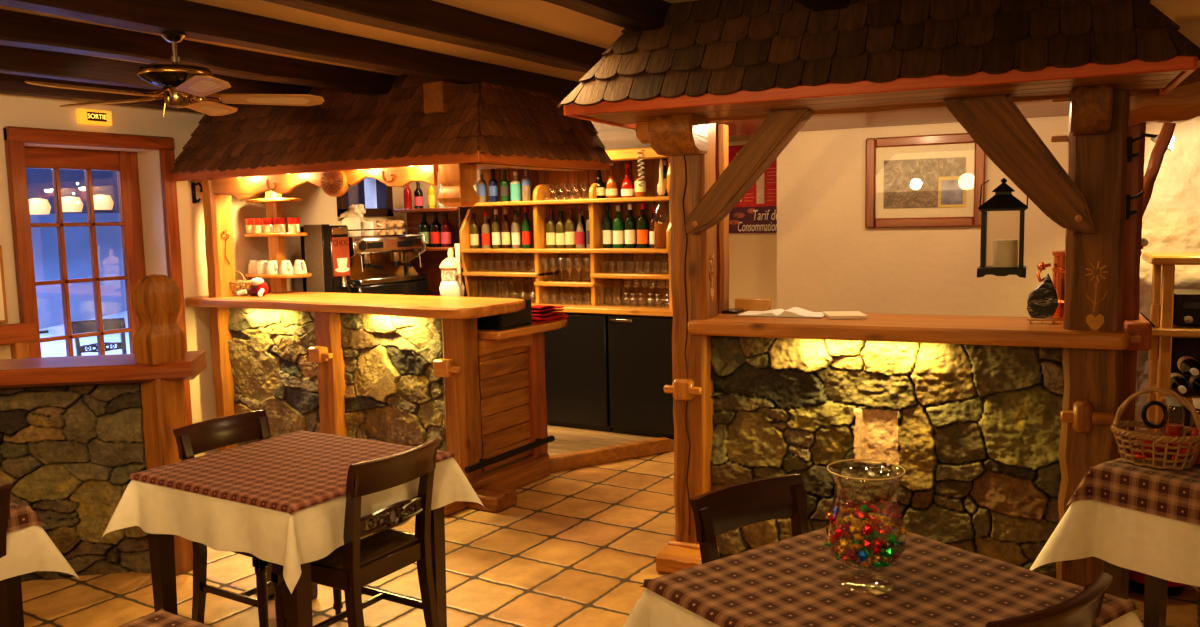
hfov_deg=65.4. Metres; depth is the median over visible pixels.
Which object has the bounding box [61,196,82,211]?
wall lamp
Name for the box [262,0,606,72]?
ceiling beam
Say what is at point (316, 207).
wall
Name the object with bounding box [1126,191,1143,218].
hook
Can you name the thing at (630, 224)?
bottle
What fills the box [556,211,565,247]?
bottle
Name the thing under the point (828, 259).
wall
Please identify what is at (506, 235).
bottle
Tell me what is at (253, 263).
porcelain cup
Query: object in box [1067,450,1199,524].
topper
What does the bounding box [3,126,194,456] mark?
door
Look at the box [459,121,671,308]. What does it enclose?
shelf
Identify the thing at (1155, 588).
dining table
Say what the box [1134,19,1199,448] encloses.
wall
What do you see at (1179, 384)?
wine bottle
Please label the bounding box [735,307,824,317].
open book
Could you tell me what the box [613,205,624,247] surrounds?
bottle
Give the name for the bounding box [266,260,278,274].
porcelain cup
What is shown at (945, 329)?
countertop
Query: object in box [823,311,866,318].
notepad
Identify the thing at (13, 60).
ceiling beam
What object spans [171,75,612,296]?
canopy
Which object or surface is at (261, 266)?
porcelain cup
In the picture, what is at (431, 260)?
corner shelf
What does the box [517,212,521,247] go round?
bottle
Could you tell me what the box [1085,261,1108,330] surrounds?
flower
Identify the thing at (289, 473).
topper
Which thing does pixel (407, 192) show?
bottle
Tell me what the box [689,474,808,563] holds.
dining chair
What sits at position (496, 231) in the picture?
bottle
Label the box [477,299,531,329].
box
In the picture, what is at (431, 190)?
bottle
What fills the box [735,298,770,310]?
wooden block
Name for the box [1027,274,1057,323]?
plaque
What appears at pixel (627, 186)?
bottle
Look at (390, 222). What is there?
coffee cup
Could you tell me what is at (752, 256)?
wall
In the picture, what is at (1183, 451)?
sachet
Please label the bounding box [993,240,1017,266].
candle
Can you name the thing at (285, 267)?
porcelain cup
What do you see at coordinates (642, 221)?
bottle
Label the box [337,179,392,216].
window
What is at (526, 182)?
bottle
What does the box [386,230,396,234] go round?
coffee cup
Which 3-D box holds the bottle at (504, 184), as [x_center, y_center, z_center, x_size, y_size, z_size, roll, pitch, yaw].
[-0.781,-1.045,7.667,0.076,0.260,0.076,2,7,31]
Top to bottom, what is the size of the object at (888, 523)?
0.024 m
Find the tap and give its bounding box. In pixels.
[439,244,464,296]
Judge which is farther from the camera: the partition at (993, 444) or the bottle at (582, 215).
the bottle at (582, 215)
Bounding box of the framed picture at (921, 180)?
[865,133,985,227]
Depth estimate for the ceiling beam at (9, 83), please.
5.68 m
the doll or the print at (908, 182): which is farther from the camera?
the doll
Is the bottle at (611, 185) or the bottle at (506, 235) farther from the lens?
the bottle at (506, 235)
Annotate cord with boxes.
[637,149,644,187]
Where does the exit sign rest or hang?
attached to the wall at (316, 207)
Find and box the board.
[1123,313,1151,350]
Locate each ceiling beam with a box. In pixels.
[0,0,579,96]
[0,9,397,95]
[0,45,312,97]
[0,73,231,112]
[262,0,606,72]
[542,0,670,31]
[794,0,848,11]
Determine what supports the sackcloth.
on the jug at (351, 222)
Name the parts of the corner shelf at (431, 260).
panel, panel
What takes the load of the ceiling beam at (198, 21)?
attached to the ceiling
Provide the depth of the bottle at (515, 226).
7.63 m
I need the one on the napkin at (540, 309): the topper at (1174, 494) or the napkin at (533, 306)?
the napkin at (533, 306)
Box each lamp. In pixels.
[29,198,50,214]
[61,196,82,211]
[93,194,113,209]
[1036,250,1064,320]
[1145,133,1173,150]
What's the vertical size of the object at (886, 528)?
0.020 m
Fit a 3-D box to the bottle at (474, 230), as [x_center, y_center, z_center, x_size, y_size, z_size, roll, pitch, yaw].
[-1.059,-0.696,7.877,0.074,0.296,0.074,2,7,31]
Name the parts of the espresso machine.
panel, button panel, splash panel, cup rail, button panel, panel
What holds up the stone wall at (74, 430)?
on the floor
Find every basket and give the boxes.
[229,271,250,295]
[1110,388,1199,469]
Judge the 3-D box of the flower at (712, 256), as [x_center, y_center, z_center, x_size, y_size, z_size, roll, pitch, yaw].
[0.539,-0.176,4.494,0.008,0.230,0.069,1,6,25]
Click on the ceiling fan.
(181, 82)
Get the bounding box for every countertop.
[185,290,525,318]
[477,319,566,339]
[531,300,672,316]
[688,311,1129,349]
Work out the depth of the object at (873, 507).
2.37 m
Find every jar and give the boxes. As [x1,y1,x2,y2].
[1163,396,1184,456]
[1189,398,1199,464]
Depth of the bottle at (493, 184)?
7.70 m
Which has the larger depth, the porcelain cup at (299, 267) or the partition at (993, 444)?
the porcelain cup at (299, 267)
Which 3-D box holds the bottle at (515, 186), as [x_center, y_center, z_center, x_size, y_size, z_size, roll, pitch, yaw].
[-0.685,-1.033,7.609,0.090,0.245,0.090,2,7,31]
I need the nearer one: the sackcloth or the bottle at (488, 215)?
the sackcloth
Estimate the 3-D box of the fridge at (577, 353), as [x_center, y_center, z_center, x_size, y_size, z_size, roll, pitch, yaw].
[-0.312,0.416,7.486,1.115,0.900,0.465,2,7,31]
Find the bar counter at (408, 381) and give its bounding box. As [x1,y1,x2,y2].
[210,307,554,516]
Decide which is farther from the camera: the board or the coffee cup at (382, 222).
the coffee cup at (382, 222)
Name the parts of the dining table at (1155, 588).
leg, leg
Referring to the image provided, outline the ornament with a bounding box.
[1140,238,1147,255]
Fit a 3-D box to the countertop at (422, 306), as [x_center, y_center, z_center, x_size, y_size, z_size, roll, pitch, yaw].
[-1.683,-0.072,6.273,2.600,0.062,0.695,2,7,31]
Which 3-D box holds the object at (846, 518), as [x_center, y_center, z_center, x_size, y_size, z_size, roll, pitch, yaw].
[0.611,0.509,2.310,0.034,0.024,0.023,-2,6,-4]
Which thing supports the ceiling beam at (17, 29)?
attached to the ceiling
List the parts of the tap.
tap handle, spout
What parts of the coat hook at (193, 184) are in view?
plate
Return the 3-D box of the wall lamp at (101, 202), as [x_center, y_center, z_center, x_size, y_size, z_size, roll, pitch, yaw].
[-7.196,-1.606,13.472,0.340,0.220,0.340,2,7,31]
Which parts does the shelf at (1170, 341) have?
panel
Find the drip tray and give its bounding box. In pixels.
[350,274,426,284]
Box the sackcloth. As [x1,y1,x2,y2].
[337,204,366,220]
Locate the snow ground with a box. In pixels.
[39,311,129,356]
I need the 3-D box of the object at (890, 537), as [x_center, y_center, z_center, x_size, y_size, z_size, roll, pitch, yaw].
[0.703,0.544,2.258,0.023,0.025,0.036,-6,8,-40]
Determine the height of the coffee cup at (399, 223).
0.058 m
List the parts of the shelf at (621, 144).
panel, panel, cornice, panel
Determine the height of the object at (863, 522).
0.019 m
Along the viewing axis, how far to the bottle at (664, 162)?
6.87 m
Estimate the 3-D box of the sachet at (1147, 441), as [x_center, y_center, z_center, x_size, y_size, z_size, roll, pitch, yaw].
[2.015,0.476,3.452,0.034,0.018,0.048,-5,7,-34]
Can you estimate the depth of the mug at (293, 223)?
6.76 m
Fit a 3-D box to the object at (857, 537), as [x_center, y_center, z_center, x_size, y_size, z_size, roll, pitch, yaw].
[0.622,0.541,2.260,0.020,0.019,0.031,-2,6,-8]
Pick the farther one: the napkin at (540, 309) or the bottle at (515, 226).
the bottle at (515, 226)
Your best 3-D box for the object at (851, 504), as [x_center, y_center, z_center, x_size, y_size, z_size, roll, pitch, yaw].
[0.648,0.493,2.412,0.020,0.026,0.034,-6,8,-41]
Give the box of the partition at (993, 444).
[635,67,1199,586]
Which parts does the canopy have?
post, king post, pendant post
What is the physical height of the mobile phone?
0.015 m
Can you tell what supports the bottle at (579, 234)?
on the shelf at (621, 144)
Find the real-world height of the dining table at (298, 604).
0.761 m
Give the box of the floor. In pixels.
[21,426,1199,626]
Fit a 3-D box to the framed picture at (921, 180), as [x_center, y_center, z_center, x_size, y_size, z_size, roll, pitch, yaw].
[1.822,-0.742,5.256,0.637,0.513,0.033,1,6,25]
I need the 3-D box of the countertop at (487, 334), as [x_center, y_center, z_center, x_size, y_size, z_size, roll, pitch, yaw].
[-0.614,0.089,6.069,0.550,0.050,0.800,2,7,31]
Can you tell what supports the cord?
hanging from the shelf at (621, 144)
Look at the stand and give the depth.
6.88 m
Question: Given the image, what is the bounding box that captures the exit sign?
[76,108,111,125]
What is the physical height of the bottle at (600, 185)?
0.255 m
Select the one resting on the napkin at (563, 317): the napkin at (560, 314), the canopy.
the napkin at (560, 314)
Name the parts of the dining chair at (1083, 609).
leg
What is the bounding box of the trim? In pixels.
[549,437,670,472]
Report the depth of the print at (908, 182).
5.26 m
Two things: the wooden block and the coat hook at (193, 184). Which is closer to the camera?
the wooden block
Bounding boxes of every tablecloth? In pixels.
[0,525,78,580]
[101,457,484,593]
[623,589,1142,626]
[1029,500,1199,586]
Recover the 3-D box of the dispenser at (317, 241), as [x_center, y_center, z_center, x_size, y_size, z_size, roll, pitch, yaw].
[-2.150,-0.332,7.135,0.210,0.690,0.073,2,7,31]
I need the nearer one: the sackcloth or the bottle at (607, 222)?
the bottle at (607, 222)
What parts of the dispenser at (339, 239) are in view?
control panel, panel, spout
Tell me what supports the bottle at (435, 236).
on the corner shelf at (431, 260)
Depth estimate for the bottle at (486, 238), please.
7.79 m
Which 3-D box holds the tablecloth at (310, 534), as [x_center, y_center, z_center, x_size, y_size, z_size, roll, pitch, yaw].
[-1.196,0.714,3.710,1.074,0.252,1.004,2,7,31]
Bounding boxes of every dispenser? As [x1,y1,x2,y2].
[300,225,350,292]
[303,224,332,292]
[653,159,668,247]
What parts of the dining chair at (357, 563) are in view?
leg, seat frame, leg, seat, carved rail, rail, leg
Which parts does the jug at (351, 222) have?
handle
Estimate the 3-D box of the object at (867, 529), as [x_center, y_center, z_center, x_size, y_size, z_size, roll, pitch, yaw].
[0.643,0.520,2.253,0.023,0.025,0.032,4,8,41]
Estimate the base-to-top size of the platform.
0.085 m
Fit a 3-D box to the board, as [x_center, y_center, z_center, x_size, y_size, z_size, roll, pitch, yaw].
[2.350,0.072,4.125,0.100,0.120,0.500,1,6,25]
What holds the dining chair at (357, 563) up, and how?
on the floor
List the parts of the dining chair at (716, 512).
leg, leg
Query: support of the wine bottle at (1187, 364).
on the wine bottle at (1179, 384)
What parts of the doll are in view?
leg, leg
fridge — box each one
[544,312,611,431]
[608,314,673,438]
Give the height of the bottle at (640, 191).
0.204 m
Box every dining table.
[7,575,23,626]
[148,506,446,626]
[1104,561,1167,626]
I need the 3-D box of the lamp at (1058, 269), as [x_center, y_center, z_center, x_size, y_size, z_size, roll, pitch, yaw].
[2.037,-0.127,4.138,0.195,0.305,0.136,1,6,25]
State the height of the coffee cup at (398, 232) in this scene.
0.058 m
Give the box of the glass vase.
[825,459,906,594]
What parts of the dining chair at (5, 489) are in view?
rail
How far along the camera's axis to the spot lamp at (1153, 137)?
4.33 m
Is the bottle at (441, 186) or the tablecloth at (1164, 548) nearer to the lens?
the tablecloth at (1164, 548)
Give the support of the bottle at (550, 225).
on the shelf at (621, 144)
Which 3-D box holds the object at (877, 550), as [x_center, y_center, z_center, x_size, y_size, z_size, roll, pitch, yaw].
[0.666,0.568,2.249,0.027,0.017,0.020,-3,6,-19]
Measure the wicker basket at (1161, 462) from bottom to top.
0.273 m
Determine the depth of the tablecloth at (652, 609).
2.35 m
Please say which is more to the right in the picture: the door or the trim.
the trim
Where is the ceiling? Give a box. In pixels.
[0,0,1199,81]
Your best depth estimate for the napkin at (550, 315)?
6.13 m
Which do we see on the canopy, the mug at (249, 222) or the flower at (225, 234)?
the flower at (225, 234)
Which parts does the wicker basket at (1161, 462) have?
handle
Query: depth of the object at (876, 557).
2.25 m
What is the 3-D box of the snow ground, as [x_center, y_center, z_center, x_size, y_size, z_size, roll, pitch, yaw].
[-8.696,0.145,11.894,14.500,1.400,23.100,2,7,31]
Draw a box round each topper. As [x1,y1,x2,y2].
[7,502,45,532]
[120,609,211,626]
[129,430,453,513]
[640,528,1139,626]
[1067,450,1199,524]
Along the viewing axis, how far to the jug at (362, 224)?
7.56 m
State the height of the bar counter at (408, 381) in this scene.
1.140 m
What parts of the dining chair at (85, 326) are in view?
leg, rail, carved rail, leg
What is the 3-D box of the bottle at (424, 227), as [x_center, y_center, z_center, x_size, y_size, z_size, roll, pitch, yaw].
[-1.533,-0.730,8.164,0.101,0.296,0.099,2,7,31]
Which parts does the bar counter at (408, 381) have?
post, stone panel, post, stone panel, post, panel, rail, board, foot rail, post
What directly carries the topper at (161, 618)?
on the tablecloth
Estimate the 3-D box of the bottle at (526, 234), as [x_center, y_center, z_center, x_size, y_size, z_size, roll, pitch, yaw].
[-0.601,-0.698,7.596,0.070,0.337,0.070,2,7,31]
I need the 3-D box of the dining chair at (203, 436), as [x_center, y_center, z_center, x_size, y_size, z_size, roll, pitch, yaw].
[-1.457,0.898,3.998,0.528,0.868,0.444,2,7,31]
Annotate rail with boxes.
[0,322,37,358]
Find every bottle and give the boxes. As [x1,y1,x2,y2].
[403,184,411,208]
[414,182,422,208]
[419,213,430,246]
[428,184,435,207]
[430,213,440,246]
[437,182,445,207]
[440,213,451,246]
[470,213,478,248]
[474,181,477,192]
[478,170,486,202]
[482,212,490,248]
[487,214,491,247]
[489,169,497,201]
[492,209,500,248]
[500,170,509,201]
[501,209,510,248]
[510,171,521,200]
[511,210,520,248]
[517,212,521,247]
[522,169,530,200]
[522,207,530,248]
[546,210,555,248]
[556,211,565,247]
[565,208,575,247]
[575,208,584,247]
[581,210,585,247]
[586,205,589,247]
[595,170,605,197]
[602,204,611,247]
[606,161,617,197]
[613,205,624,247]
[621,163,633,197]
[625,204,635,247]
[634,170,645,196]
[637,203,648,247]
[649,207,659,247]
[659,160,667,195]
[1170,371,1188,393]
[1176,355,1199,376]
[1188,373,1199,393]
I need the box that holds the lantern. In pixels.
[977,178,1027,277]
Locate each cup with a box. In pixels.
[248,260,258,273]
[256,260,267,273]
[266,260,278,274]
[279,260,292,273]
[293,260,306,273]
[376,220,387,227]
[376,228,387,234]
[386,220,395,226]
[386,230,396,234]
[394,220,404,226]
[395,229,405,234]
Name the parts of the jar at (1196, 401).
lid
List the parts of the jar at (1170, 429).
lid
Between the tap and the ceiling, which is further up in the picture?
the ceiling
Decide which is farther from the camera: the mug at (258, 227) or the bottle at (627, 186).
the bottle at (627, 186)
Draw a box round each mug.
[246,219,253,232]
[253,218,262,232]
[262,218,273,232]
[273,218,285,232]
[287,217,299,232]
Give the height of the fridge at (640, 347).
0.900 m
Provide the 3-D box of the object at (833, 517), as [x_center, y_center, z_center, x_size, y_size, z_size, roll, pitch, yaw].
[0.582,0.510,2.322,0.021,0.021,0.031,0,6,13]
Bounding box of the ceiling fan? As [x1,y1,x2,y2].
[25,31,323,116]
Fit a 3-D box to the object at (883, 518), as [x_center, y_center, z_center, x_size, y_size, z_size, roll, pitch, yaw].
[0.691,0.501,2.272,0.033,0.021,0.020,2,7,32]
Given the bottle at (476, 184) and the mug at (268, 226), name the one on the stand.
the mug at (268, 226)
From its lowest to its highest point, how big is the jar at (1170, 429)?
0.226 m
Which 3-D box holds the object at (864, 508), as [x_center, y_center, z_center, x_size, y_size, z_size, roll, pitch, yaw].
[0.670,0.492,2.367,0.031,0.021,0.019,2,7,29]
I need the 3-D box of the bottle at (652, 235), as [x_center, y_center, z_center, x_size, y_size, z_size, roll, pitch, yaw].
[0.407,-0.642,6.984,0.074,0.306,0.074,2,7,31]
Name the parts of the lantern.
frame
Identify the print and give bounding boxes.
[883,157,965,208]
[938,176,965,206]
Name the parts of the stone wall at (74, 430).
post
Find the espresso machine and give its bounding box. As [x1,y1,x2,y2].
[348,228,428,295]
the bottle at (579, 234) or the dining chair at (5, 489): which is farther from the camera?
the bottle at (579, 234)
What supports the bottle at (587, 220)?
on the shelf at (621, 144)
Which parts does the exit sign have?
text panel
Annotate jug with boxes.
[341,217,369,236]
[360,222,384,235]
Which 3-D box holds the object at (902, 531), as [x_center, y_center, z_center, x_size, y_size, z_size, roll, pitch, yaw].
[0.738,0.532,2.285,0.021,0.023,0.034,3,7,38]
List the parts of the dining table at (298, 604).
leg, leg, leg, leg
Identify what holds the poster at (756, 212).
attached to the wall at (752, 256)
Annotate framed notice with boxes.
[0,245,7,323]
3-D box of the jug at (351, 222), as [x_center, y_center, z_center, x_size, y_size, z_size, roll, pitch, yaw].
[-1.971,-0.692,7.465,0.188,0.150,0.188,2,7,31]
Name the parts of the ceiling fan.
blade, blade, motor, down rod, blade, cane panel, blade, cane panel, blade, cane panel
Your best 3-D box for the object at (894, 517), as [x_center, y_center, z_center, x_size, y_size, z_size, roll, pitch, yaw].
[0.724,0.500,2.295,0.036,0.026,0.022,0,6,9]
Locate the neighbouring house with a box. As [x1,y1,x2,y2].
[26,168,364,328]
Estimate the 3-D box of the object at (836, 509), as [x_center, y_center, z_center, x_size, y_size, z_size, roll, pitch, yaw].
[0.594,0.496,2.348,0.020,0.022,0.031,-3,6,-13]
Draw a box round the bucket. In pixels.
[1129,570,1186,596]
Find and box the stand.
[245,190,311,292]
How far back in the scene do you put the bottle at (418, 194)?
8.14 m
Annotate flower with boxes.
[221,230,229,262]
[709,253,714,299]
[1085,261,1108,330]
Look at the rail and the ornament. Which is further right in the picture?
the ornament
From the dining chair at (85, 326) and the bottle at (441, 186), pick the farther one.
the dining chair at (85, 326)
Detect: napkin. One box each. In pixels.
[531,316,567,323]
[532,305,563,308]
[532,308,563,311]
[532,312,564,315]
[532,314,560,318]
[532,314,567,319]
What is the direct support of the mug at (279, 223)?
on the stand
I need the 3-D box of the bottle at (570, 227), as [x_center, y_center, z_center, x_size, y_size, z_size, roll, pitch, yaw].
[-0.234,-0.673,7.374,0.084,0.316,0.084,2,7,31]
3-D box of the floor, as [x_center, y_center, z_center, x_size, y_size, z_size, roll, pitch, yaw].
[-0.501,1.457,2.833,8.900,0.050,9.200,2,7,31]
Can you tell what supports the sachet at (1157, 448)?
in the wicker basket at (1161, 462)
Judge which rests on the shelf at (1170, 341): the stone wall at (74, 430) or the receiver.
the receiver
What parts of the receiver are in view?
knob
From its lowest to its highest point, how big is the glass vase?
0.297 m
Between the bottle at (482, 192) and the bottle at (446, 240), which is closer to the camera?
the bottle at (482, 192)
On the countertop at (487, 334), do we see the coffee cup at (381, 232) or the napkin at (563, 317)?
the napkin at (563, 317)
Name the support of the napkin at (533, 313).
on the napkin at (550, 315)
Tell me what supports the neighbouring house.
on the snow ground
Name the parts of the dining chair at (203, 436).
leg, rail, seat frame, leg, leg, leg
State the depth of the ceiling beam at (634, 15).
3.78 m
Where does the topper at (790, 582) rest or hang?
on the tablecloth at (652, 609)
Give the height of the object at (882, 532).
0.018 m
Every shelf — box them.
[391,207,471,296]
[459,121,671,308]
[1142,252,1199,443]
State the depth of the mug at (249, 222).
6.88 m
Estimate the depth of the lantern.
3.73 m
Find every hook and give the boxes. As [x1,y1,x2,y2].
[191,182,202,202]
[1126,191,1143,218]
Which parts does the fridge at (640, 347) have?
handle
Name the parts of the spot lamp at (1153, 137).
arm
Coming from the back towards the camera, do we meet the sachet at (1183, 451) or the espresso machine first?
the espresso machine
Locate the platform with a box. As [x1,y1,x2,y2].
[547,425,673,455]
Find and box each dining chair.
[0,483,11,626]
[71,318,126,355]
[173,410,342,626]
[271,438,440,626]
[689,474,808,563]
[985,572,1112,626]
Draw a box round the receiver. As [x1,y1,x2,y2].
[1173,289,1199,326]
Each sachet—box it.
[1136,454,1148,458]
[1138,440,1152,443]
[1155,443,1164,450]
[1175,449,1190,455]
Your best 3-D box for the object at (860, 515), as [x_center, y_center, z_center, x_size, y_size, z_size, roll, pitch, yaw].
[0.647,0.501,2.317,0.024,0.020,0.034,3,7,37]
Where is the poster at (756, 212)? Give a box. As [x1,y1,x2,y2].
[728,140,776,232]
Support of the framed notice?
attached to the wall at (316, 207)
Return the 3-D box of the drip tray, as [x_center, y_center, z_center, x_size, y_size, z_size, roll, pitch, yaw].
[-1.778,-0.283,7.701,0.260,0.042,0.770,2,7,31]
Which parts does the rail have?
rail, leg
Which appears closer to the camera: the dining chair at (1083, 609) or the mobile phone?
the dining chair at (1083, 609)
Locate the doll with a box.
[237,278,268,296]
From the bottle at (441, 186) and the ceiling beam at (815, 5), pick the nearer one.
the ceiling beam at (815, 5)
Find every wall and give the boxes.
[0,93,404,456]
[0,274,206,581]
[403,134,776,309]
[777,116,1148,367]
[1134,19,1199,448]
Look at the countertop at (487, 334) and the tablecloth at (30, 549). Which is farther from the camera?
the countertop at (487, 334)
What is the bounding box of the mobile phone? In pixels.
[722,308,743,313]
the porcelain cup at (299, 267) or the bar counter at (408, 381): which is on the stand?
the porcelain cup at (299, 267)
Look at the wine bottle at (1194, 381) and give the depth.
4.40 m
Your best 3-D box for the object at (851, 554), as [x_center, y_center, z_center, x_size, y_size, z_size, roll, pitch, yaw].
[0.613,0.587,2.276,0.021,0.025,0.034,-2,6,-11]
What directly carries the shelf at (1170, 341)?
on the floor
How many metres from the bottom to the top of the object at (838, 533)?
0.023 m
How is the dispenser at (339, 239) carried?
on the countertop
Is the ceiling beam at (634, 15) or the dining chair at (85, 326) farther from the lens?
the dining chair at (85, 326)

